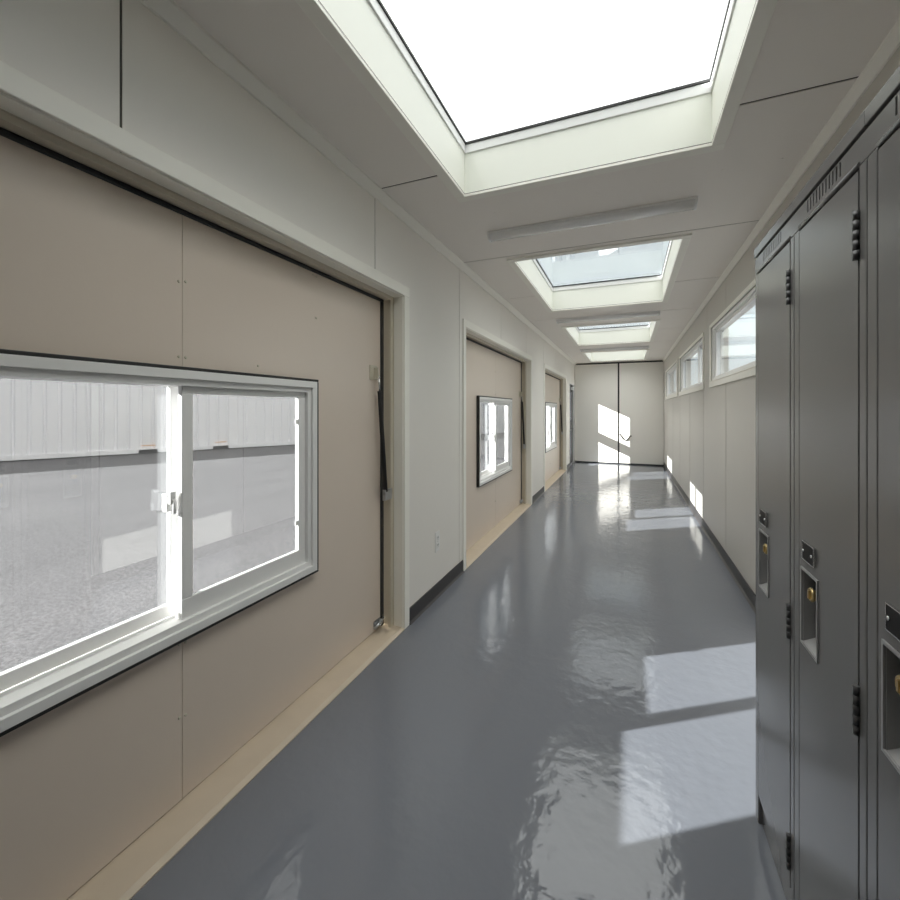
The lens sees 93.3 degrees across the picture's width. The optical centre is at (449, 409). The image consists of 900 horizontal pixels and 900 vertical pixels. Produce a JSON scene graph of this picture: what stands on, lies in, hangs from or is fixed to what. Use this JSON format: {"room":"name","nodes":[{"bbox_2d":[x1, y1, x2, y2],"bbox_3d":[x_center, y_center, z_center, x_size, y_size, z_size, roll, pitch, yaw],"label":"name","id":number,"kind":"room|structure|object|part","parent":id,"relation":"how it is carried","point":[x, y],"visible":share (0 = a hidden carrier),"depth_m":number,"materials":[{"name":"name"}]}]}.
{"room":"locker corridor","nodes":[
{"label":"locker corridor","id":0,"kind":"room"},
{"bbox_2d":[0,0,574,607],"bbox_3d":[0.104,0.085,4.320,0.215,2.930,18.450,0,0,23],"label":"wall","id":1,"kind":"structure","parent":0,"point":[118,60],"depth_m":2.01,"materials":[{"name":"white paint"}]},
{"bbox_2d":[0,61,408,899],"bbox_3d":[-1.022,0.336,1.653,0.258,2.428,3.166,0,0,23],"label":"door","id":2,"kind":"structure","parent":1,"relation":"in","point":[120,743],"depth_m":1.67,"materials":[{"name":"beige paint"}]},
{"bbox_3d":[-1.240,0.350,1.393,0.024,0.930,0.720,0,0,23],"label":"sliding sash","id":3,"kind":"part","parent":2,"relation":"part of","materials":[{"name":"white plastic"}]},
{"bbox_3d":[-0.909,0.336,1.606,0.013,2.428,3.166,0,0,23],"label":"casing","id":4,"kind":"part","parent":2,"relation":"part of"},
{"bbox_3d":[-0.924,0.362,1.981,0.024,0.915,0.688,0,0,23],"label":"fixed sash","id":5,"kind":"part","parent":2,"relation":"part of","materials":[{"name":"clear glass"}]},
{"bbox_2d":[138,0,575,364],"bbox_3d":[0.198,-1.354,4.200,0.050,0.052,18.300,0,0,23],"label":"trim","id":6,"kind":"structure","parent":1,"relation":"attached to","point":[169,12],"depth_m":1.96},
{"bbox_2d":[435,530,439,552],"bbox_3d":[-0.103,1.093,3.534,0.009,0.165,0.090,0,0,23],"label":"wall outlet","id":7,"kind":"object","parent":1,"relation":"attached to","point":[437,534],"visible":1,"depth_m":3.52,"materials":[{"name":"white plastic"}]},
{"bbox_2d":[409,463,569,624],"bbox_3d":[-0.051,1.494,3.642,0.022,0.113,17.080,0,0,23],"label":"baseboard","id":8,"kind":"structure","parent":1,"relation":"attached to","point":[420,606],"depth_m":3.52,"materials":[{"name":"grey plastic"}]},
{"bbox_2d":[463,318,531,570],"bbox_3d":[0.624,0.336,5.582,0.258,2.428,3.166,0,0,23],"label":"door","id":9,"kind":"structure","parent":1,"relation":"in","point":[495,371],"depth_m":5.51,"materials":[{"name":"beige paint"}]},
{"bbox_3d":[0.406,0.350,5.322,0.024,0.930,0.720,0,0,23],"label":"sliding sash","id":10,"kind":"part","parent":9,"relation":"part of","materials":[{"name":"white plastic"}]},
{"bbox_3d":[0.570,0.379,5.605,0.060,2.286,2.882,0,0,23],"label":"panel","id":11,"kind":"part","parent":9,"relation":"part of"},
{"bbox_3d":[0.721,0.362,5.910,0.024,0.915,0.688,0,0,23],"label":"fixed sash","id":12,"kind":"part","parent":9,"relation":"part of","materials":[{"name":"clear glass"}]},
{"bbox_2d":[544,364,566,491],"bbox_3d":[2.273,0.336,9.521,0.258,2.428,3.166,0,0,23],"label":"door","id":13,"kind":"structure","parent":1,"relation":"in","point":[555,382],"depth_m":10.12,"materials":[{"name":"beige paint"}]},
{"bbox_3d":[2.055,0.350,9.261,0.024,0.930,0.720,0,0,23],"label":"sliding sash","id":14,"kind":"part","parent":13,"relation":"part of","materials":[{"name":"clear glass"}]},
{"bbox_3d":[2.371,0.362,9.849,0.024,0.915,0.688,0,0,23],"label":"fixed sash","id":15,"kind":"part","parent":13,"relation":"part of","materials":[{"name":"clear glass"}]},
{"bbox_3d":[2.219,0.379,9.544,0.060,2.286,2.882,0,0,23],"label":"panel","id":16,"kind":"part","parent":13,"relation":"part of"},
{"bbox_2d":[570,383,574,463],"bbox_3d":[3.379,0.407,12.082,0.259,2.285,1.100,0,0,23],"label":"door","id":17,"kind":"structure","parent":1,"relation":"in","point":[572,387],"depth_m":12.28,"materials":[{"name":"white plastic"}]},
{"bbox_3d":[3.346,0.404,11.944,0.007,1.852,0.600,0,0,23],"label":"pane","id":18,"kind":"part","parent":17,"relation":"part of","materials":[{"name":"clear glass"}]},
{"bbox_2d":[131,462,785,899],"bbox_3d":[1.273,1.650,3.803,2.770,0.200,18.700,0,0,23],"label":"floor","id":19,"kind":"structure","parent":0,"point":[573,717],"depth_m":1.94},
{"bbox_2d":[754,201,795,899],"bbox_3d":[1.296,0.466,1.353,0.465,2.168,0.412,0,0,23],"label":"locker","id":20,"kind":"object","parent":19,"relation":"on","point":[775,254],"visible":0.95,"depth_m":1.40,"materials":[{"name":"grey metal"}]},
{"bbox_3d":[1.119,0.384,1.516,0.005,0.048,0.076,0,0,23],"label":"number plate","id":21,"kind":"part","parent":20,"relation":"part of","materials":[{"name":"metal"}]},
{"bbox_3d":[1.119,0.384,1.517,0.006,0.051,0.079,0,0,23],"label":"plate frame","id":22,"kind":"part","parent":20,"relation":"part of","materials":[{"name":"metal"}]},
{"bbox_3d":[1.145,0.498,1.520,0.042,0.038,0.038,0,0,23],"label":"lock knob","id":23,"kind":"part","parent":20,"relation":"part of","materials":[{"name":"gold metal"}]},
{"bbox_2d":[793,110,870,899],"bbox_3d":[1.136,0.466,0.973,0.465,2.168,0.412,0,0,23],"label":"locker","id":24,"kind":"object","parent":19,"relation":"on","point":[831,215],"visible":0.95,"depth_m":1.01,"materials":[{"name":"grey metal"}]},
{"bbox_3d":[0.960,0.384,1.137,0.005,0.048,0.076,0,0,23],"label":"number plate","id":25,"kind":"part","parent":24,"relation":"part of","materials":[{"name":"black metal"}]},
{"bbox_3d":[0.960,0.384,1.137,0.006,0.051,0.079,0,0,23],"label":"plate frame","id":26,"kind":"part","parent":24,"relation":"part of","materials":[{"name":"metal"}]},
{"bbox_3d":[0.986,0.498,1.140,0.042,0.038,0.038,0,0,23],"label":"lock knob","id":27,"kind":"part","parent":24,"relation":"part of","materials":[{"name":"gold metal"}]},
{"bbox_2d":[865,65,899,899],"bbox_3d":[0.977,0.466,0.593,0.465,2.168,0.412,0,0,23],"label":"locker","id":28,"kind":"object","parent":19,"relation":"on","point":[883,112],"visible":1,"depth_m":0.81,"materials":[{"name":"grey metal"}]},
{"bbox_3d":[0.775,0.466,0.670,0.015,1.944,0.333,0,0,23],"label":"door","id":29,"kind":"part","parent":28,"relation":"part of","materials":[{"name":"grey metal"}]},
{"bbox_3d":[0.800,0.384,0.756,0.006,0.051,0.079,0,0,23],"label":"plate frame","id":30,"kind":"part","parent":28,"relation":"part of","materials":[{"name":"metal"}]},
{"bbox_3d":[0.801,0.384,0.756,0.005,0.048,0.076,0,0,23],"label":"number plate","id":31,"kind":"part","parent":28,"relation":"part of","materials":[{"name":"black metal"}]},
{"bbox_3d":[0.827,0.498,0.760,0.042,0.038,0.038,0,0,23],"label":"lock knob","id":32,"kind":"part","parent":28,"relation":"part of","materials":[{"name":"gold metal"}]},
{"bbox_2d":[173,0,899,363],"bbox_3d":[1.273,-1.508,3.803,2.770,0.263,18.700,0,0,23],"label":"ceiling","id":33,"kind":"structure","parent":0,"point":[811,54],"depth_m":2.35,"materials":[{"name":"white paint"}]},
{"bbox_2d":[295,0,777,202],"bbox_3d":[0.313,-1.541,1.479,1.489,0.350,2.254,0,0,23],"label":"frame","id":34,"kind":"structure","parent":33,"relation":"attached to","point":[764,9],"depth_m":2.17,"materials":[{"name":"white plastic"}]},
{"bbox_3d":[0.313,-1.667,1.479,1.465,0.055,2.230,0,0,23],"label":"skylight frame","id":35,"kind":"part","parent":34,"relation":"part of","materials":[{"name":"white plastic"}]},
{"bbox_2d":[487,196,697,242],"bbox_3d":[0.964,-1.349,3.066,1.420,0.061,0.116,0,0,23],"label":"ceiling light","id":36,"kind":"object","parent":33,"relation":"attached to","point":[685,204],"visible":1,"depth_m":3.00,"materials":[{"name":"plastic"}]},
{"bbox_2d":[506,233,691,312],"bbox_3d":[1.638,-1.541,4.643,1.489,0.350,2.254,0,0,23],"label":"window","id":37,"kind":"structure","parent":33,"relation":"attached to","point":[685,238],"depth_m":4.62,"materials":[{"name":"white plastic"}]},
{"bbox_3d":[1.638,-1.667,4.643,1.465,0.055,2.230,0,0,23],"label":"skylight frame","id":38,"kind":"part","parent":37,"relation":"part of","materials":[{"name":"white plastic"}]},
{"bbox_2d":[556,311,659,323],"bbox_3d":[2.285,-1.349,6.220,1.420,0.061,0.116,0,0,23],"label":"ceiling light","id":39,"kind":"object","parent":33,"relation":"attached to","point":[649,313],"visible":1,"depth_m":6.17,"materials":[{"name":"plastic"}]},
{"bbox_2d":[561,319,660,345],"bbox_3d":[2.959,-1.541,7.797,1.489,0.350,2.254,0,0,23],"label":"window","id":40,"kind":"structure","parent":33,"relation":"attached to","point":[657,323],"depth_m":8.54,"materials":[{"name":"white plastic"}]},
{"bbox_3d":[2.959,-1.667,7.797,1.465,0.055,2.230,0,0,23],"label":"skylight frame","id":41,"kind":"part","parent":40,"relation":"part of","materials":[{"name":"white plastic"}]},
{"bbox_2d":[580,346,648,351],"bbox_3d":[3.626,-1.349,9.421,1.420,0.061,0.116,0,0,23],"label":"ceiling light","id":42,"kind":"object","parent":33,"relation":"attached to","point":[631,347],"visible":1,"depth_m":9.37,"materials":[{"name":"plastic"}]},
{"bbox_2d":[581,349,649,362],"bbox_3d":[4.265,-1.541,10.915,1.489,0.350,2.254,0,0,23],"label":"window","id":43,"kind":"structure","parent":33,"relation":"attached to","point":[648,350],"depth_m":10.28,"materials":[{"name":"white plastic"}]},
{"bbox_2d":[587,360,662,463],"bbox_3d":[4.856,0.085,12.358,2.770,2.930,0.150,0,0,23],"label":"wall","id":44,"kind":"structure","parent":0,"point":[661,360],"depth_m":12.27,"materials":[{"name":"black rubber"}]},
{"bbox_2d":[575,363,617,463],"bbox_3d":[4.274,0.092,12.445,1.187,2.904,0.060,0,0,23],"label":"door","id":45,"kind":"structure","parent":44,"relation":"in","point":[596,385],"depth_m":12.40,"materials":[{"name":"beige paint"}]},
{"bbox_2d":[619,361,663,465],"bbox_3d":[5.374,0.092,11.960,1.145,2.904,0.105,0,0,23],"label":"door","id":46,"kind":"structure","parent":44,"relation":"in","point":[641,384],"depth_m":11.95,"materials":[{"name":"beige paint"}]},
{"bbox_2d":[664,46,899,594],"bbox_3d":[2.480,0.085,3.325,0.175,2.930,18.450,0,0,23],"label":"wall","id":47,"kind":"structure","parent":0,"point":[710,433],"depth_m":4.37,"materials":[{"name":"white paint"}]},
{"bbox_2d":[665,359,677,399],"bbox_3d":[5.152,-0.642,9.801,0.138,0.745,2.830,0,0,23],"label":"window","id":48,"kind":"structure","parent":47,"relation":"in","point":[672,374],"depth_m":9.80,"materials":[{"name":"white plastic"}]},
{"bbox_3d":[5.282,-0.654,10.113,0.005,0.518,1.906,0,0,23],"label":"pane","id":49,"kind":"part","parent":48,"relation":"part of","materials":[{"name":"clear glass"}]},
{"bbox_3d":[5.165,-0.657,9.795,0.110,0.636,2.720,0,0,23],"label":"frame","id":50,"kind":"part","parent":48,"relation":"part of","materials":[{"name":"white plastic"}]},
{"bbox_3d":[5.282,-0.657,10.114,0.028,0.552,1.958,0,0,23],"label":"fixed sash","id":51,"kind":"part","parent":48,"relation":"part of","materials":[{"name":"white plastic"}]},
{"bbox_2d":[679,332,703,395],"bbox_3d":[3.908,-0.642,6.830,0.138,0.745,2.830,0,0,23],"label":"window","id":52,"kind":"structure","parent":47,"relation":"in","point":[692,362],"depth_m":6.68,"materials":[{"name":"white plastic"}]},
{"bbox_3d":[4.039,-0.654,7.143,0.005,0.518,1.906,0,0,23],"label":"pane","id":53,"kind":"part","parent":52,"relation":"part of","materials":[{"name":"clear glass"}]},
{"bbox_3d":[4.038,-0.657,7.144,0.028,0.552,1.958,0,0,23],"label":"fixed sash","id":54,"kind":"part","parent":52,"relation":"part of","materials":[{"name":"white plastic"}]},
{"bbox_3d":[3.921,-0.657,6.825,0.110,0.636,2.720,0,0,23],"label":"frame","id":55,"kind":"part","parent":52,"relation":"part of","materials":[{"name":"white plastic"}]},
{"bbox_3d":[3.566,-0.657,5.934,0.028,0.552,0.718,0,0,23],"label":"sliding sash","id":56,"kind":"part","parent":52,"relation":"part of","materials":[{"name":"white plastic"}]},
{"bbox_2d":[663,463,755,613],"bbox_3d":[3.745,1.494,6.601,0.022,0.113,11.130,0,0,23],"label":"baseboard","id":57,"kind":"structure","parent":47,"relation":"attached to","point":[748,593],"depth_m":4.42,"materials":[{"name":"grey plastic"}]},
{"bbox_2d":[709,278,755,387],"bbox_3d":[2.635,-0.642,3.791,0.138,0.745,2.830,0,0,23],"label":"window","id":58,"kind":"structure","parent":47,"relation":"in","point":[719,377],"depth_m":4.37,"materials":[{"name":"white plastic"}]},
{"bbox_3d":[2.765,-0.657,4.104,0.028,0.552,1.958,0,0,23],"label":"fixed sash","id":59,"kind":"part","parent":58,"relation":"part of","materials":[{"name":"clear glass"}]},
{"bbox_2d":[663,17,899,361],"bbox_3d":[2.354,-1.355,3.297,0.035,0.050,18.300,0,0,23],"label":"trim","id":60,"kind":"structure","parent":47,"relation":"attached to","point":[890,44],"depth_m":2.12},
{"label":"outside","id":61,"kind":"structure","parent":0,"visible":0},
{"bbox_2d":[0,416,551,671],"bbox_3d":[-2.246,1.850,33.466,150.000,0.300,180.000,0,0,23],"label":"ground","id":62,"kind":"structure","parent":61,"point":[83,540],"depth_m":5.90,"materials":[{"name":"concrete"}]},
{"bbox_2d":[0,378,294,461],"bbox_3d":[-11.691,0.200,18.391,14.000,3.000,2.535,0,0,-43],"label":"shipping container","id":63,"kind":"object","parent":62,"relation":"on","point":[40,419],"visible":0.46,"depth_m":15.93,"materials":[{"name":"white metal"}]},
{"bbox_3d":[-10.873,1.585,17.516,14.000,0.170,0.130,0,0,-43],"label":"rail","id":64,"kind":"part","parent":63,"relation":"part of","materials":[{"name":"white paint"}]},
{"bbox_2d":[481,403,504,433],"bbox_3d":[-1.309,0.200,28.079,14.000,3.000,2.535,0,0,-43],"label":"shipping container","id":65,"kind":"object","parent":62,"relation":"on","point":[484,406],"visible":0.13,"depth_m":30.45,"materials":[{"name":"white metal"}]},
{"bbox_3d":[-0.492,1.585,27.204,14.000,0.170,0.130,0,0,-43],"label":"rail","id":66,"kind":"part","parent":65,"relation":"part of","materials":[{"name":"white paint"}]}
]}

